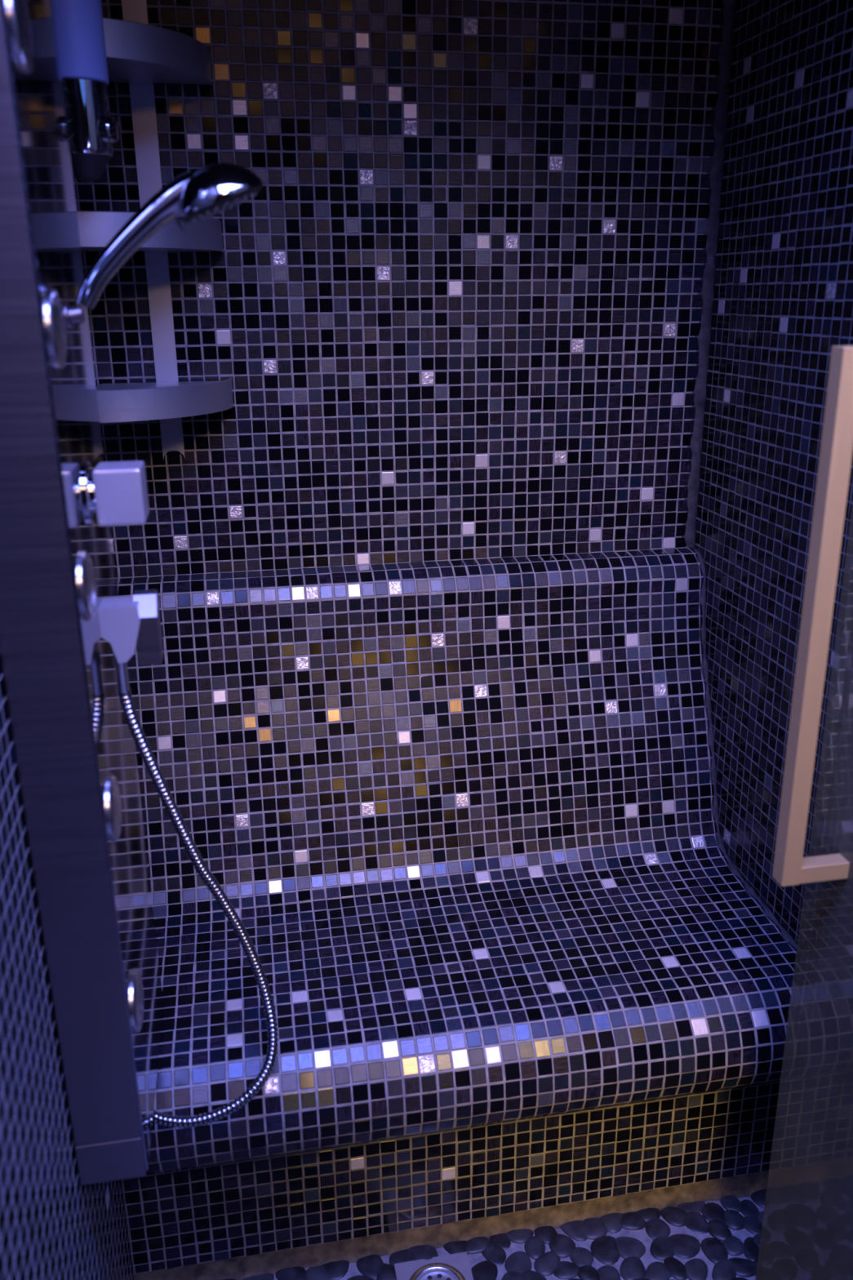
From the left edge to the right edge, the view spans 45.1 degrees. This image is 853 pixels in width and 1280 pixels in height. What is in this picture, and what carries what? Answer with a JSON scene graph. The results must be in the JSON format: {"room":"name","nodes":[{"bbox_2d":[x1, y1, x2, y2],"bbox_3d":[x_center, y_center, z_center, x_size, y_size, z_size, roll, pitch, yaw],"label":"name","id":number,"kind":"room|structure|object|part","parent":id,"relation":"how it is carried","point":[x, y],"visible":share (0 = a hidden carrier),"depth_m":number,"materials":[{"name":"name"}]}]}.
{"room":"spa","nodes":[
{"label":"spa","id":0,"kind":"room"},
{"bbox_2d":[0,653,135,1279],"bbox_3d":[-0.348,0.051,0.773,0.001,2.025,1.634,-4,19,-10],"label":"wall","id":1,"kind":"structure","parent":0,"point":[53,1226],"depth_m":0.91,"materials":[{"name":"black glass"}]},
{"bbox_2d":[0,0,163,1185],"bbox_3d":[-0.334,-0.150,0.989,0.123,1.451,0.280,-4,19,-10],"label":"shower column","id":2,"kind":"structure","parent":1,"relation":"attached to","point":[68,638],"depth_m":0.94,"materials":[{"name":"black metal"}]},
{"bbox_3d":[-0.321,-0.141,0.991,0.012,0.062,0.062,-4,19,-10],"label":"knob stem","id":3,"kind":"part","parent":2,"relation":"part of","materials":[{"name":"silver metal"}]},
{"bbox_3d":[-0.295,-0.142,0.995,0.044,0.054,0.054,-4,19,-10],"label":"thermostat knob","id":4,"kind":"part","parent":2,"relation":"part of","materials":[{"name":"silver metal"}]},
{"bbox_2d":[97,589,163,697],"bbox_3d":[-0.297,0.006,1.041,0.054,0.105,0.041,-4,19,-10],"label":"outlet","id":5,"kind":"object","parent":2,"relation":"attached to","point":[127,623],"depth_m":1.02,"materials":[{"name":"silver metal"}]},
{"bbox_2d":[75,162,263,309],"bbox_3d":[-0.234,-0.366,0.932,0.175,0.124,0.084,-4,19,-10],"label":"shower","id":6,"kind":"object","parent":2,"relation":"attached to","point":[189,197],"visible":1,"depth_m":0.91,"materials":[{"name":"silver metal"}]},
{"bbox_3d":[-0.260,-0.361,0.928,0.122,0.118,0.030,-4,19,-10],"label":"handle","id":7,"kind":"part","parent":6,"relation":"part of","materials":[{"name":"silver metal"}]},
{"bbox_3d":[-0.223,-0.378,0.930,0.011,0.017,0.011,-4,19,-10],"label":"spray lever","id":8,"kind":"part","parent":6,"relation":"part of","materials":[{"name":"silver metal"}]},
{"bbox_2d":[117,688,278,1128],"bbox_3d":[-0.252,0.302,1.137,0.178,0.532,0.082,-12,22,-30],"label":"shower hose","id":9,"kind":"object","parent":2,"relation":"attached to","point":[140,738],"visible":0.97,"depth_m":1.19,"materials":[{"name":"silver metal"}]},
{"bbox_2d":[53,0,119,181],"bbox_3d":[-0.406,-0.695,1.139,0.105,0.340,0.069,-4,19,-10],"label":"soap dispenser","id":10,"kind":"object","parent":1,"relation":"attached to","point":[92,132],"visible":0.58,"depth_m":1.14,"materials":[{"name":"blue plastic"}]},
{"bbox_2d":[70,153,111,181],"bbox_3d":[-0.394,-0.547,1.190,0.058,0.026,0.058,-4,19,-10],"label":"cup","id":11,"kind":"object","parent":10,"relation":"on","point":[85,166],"depth_m":1.18,"materials":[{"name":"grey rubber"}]},
{"bbox_2d":[72,0,724,577],"bbox_3d":[-0.029,-0.663,1.469,0.954,1.136,0.003,-4,19,-10],"label":"wall","id":12,"kind":"structure","parent":0,"point":[455,313],"depth_m":1.52,"materials":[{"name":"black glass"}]},
{"bbox_2d":[76,0,233,459],"bbox_3d":[-0.364,-0.568,1.338,0.185,0.690,0.183,-4,19,-10],"label":"corner shelf","id":13,"kind":"object","parent":12,"relation":"attached to","point":[140,54],"visible":0.73,"depth_m":1.35,"materials":[{"name":"grey metal"}]},
{"bbox_3d":[-0.364,-0.533,1.347,0.182,0.035,0.173,-4,19,-10],"label":"shelf","id":14,"kind":"part","parent":13,"relation":"part of","materials":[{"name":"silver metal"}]},
{"bbox_3d":[-0.366,-0.731,1.280,0.182,0.035,0.173,-4,19,-10],"label":"shelf","id":15,"kind":"part","parent":13,"relation":"part of","materials":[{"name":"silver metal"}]},
{"bbox_3d":[-0.362,-0.331,1.416,0.182,0.035,0.173,-4,19,-10],"label":"shelf","id":16,"kind":"part","parent":13,"relation":"part of","materials":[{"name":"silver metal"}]},
{"bbox_2d":[221,1188,766,1279],"bbox_3d":[0.411,1.207,0.488,3.010,0.006,3.290,-4,19,-10],"label":"floor","id":17,"kind":"structure","parent":0,"point":[697,1240],"depth_m":1.47,"materials":[{"name":"stone"}]},
{"bbox_2d":[394,1251,473,1279],"bbox_3d":[0.015,0.897,1.414,0.105,0.006,0.105,-4,19,-10],"label":"floor drain","id":18,"kind":"object","parent":17,"relation":"on","point":[456,1266],"visible":1,"depth_m":1.45,"materials":[{"name":"silver metal"}]},
{"bbox_2d":[116,547,801,1274],"bbox_3d":[0.031,0.372,1.523,0.954,0.864,0.566,-4,19,-10],"label":"tiled bench","id":19,"kind":"object","parent":17,"relation":"on","point":[455,816],"visible":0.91,"depth_m":1.55,"materials":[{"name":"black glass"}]},
{"bbox_3d":[-0.004,0.113,1.633,0.954,0.442,0.187,-4,19,-10],"label":"backrest","id":20,"kind":"part","parent":19,"relation":"part of","materials":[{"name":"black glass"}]},
{"bbox_2d":[134,1170,768,1279],"bbox_3d":[0.070,0.857,1.489,0.956,0.032,0.012,-4,19,-10],"label":"trim","id":21,"kind":"structure","parent":19,"relation":"attached to","point":[352,1250],"depth_m":1.49,"materials":[{"name":"tile"}]},
{"bbox_3d":[0.044,0.426,1.470,0.954,0.049,0.330,-4,19,-10],"label":"seat","id":22,"kind":"part","parent":19,"relation":"part of","materials":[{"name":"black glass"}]},
{"bbox_2d":[693,0,852,949],"bbox_3d":[0.553,-0.087,1.123,0.001,2.042,1.216,-4,19,-10],"label":"wall","id":23,"kind":"structure","parent":0,"point":[783,289],"depth_m":1.44,"materials":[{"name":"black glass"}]},
{"bbox_2d":[680,0,736,549],"bbox_3d":[0.435,-0.681,1.546,0.028,1.161,0.009,12,22,33],"label":"trim","id":24,"kind":"structure","parent":23,"relation":"attached to","point":[719,126],"depth_m":1.58,"materials":[{"name":"tile"}]},
{"bbox_2d":[693,547,802,959],"bbox_3d":[0.497,0.240,1.556,0.009,0.650,0.560,-4,19,-10],"label":"trim","id":25,"kind":"structure","parent":23,"relation":"attached to","point":[710,739],"depth_m":1.69,"materials":[{"name":"tile"}]},
{"bbox_2d":[755,345,852,1279],"bbox_3d":[0.458,0.099,0.701,0.083,1.926,0.752,-4,19,-10],"label":"door","id":26,"kind":"structure","parent":23,"relation":"in","point":[806,1233],"depth_m":1.12,"materials":[{"name":"clear glass"}]},
{"bbox_3d":[0.371,-0.003,0.982,0.020,0.535,0.020,-4,19,-10],"label":"door handle","id":27,"kind":"part","parent":26,"relation":"part of","materials":[{"name":"beige wood"}]},
{"bbox_3d":[0.411,0.238,1.071,0.054,0.019,0.019,-4,19,-10],"label":"handle post","id":28,"kind":"part","parent":26,"relation":"part of","materials":[{"name":"beige wood"}]}
]}

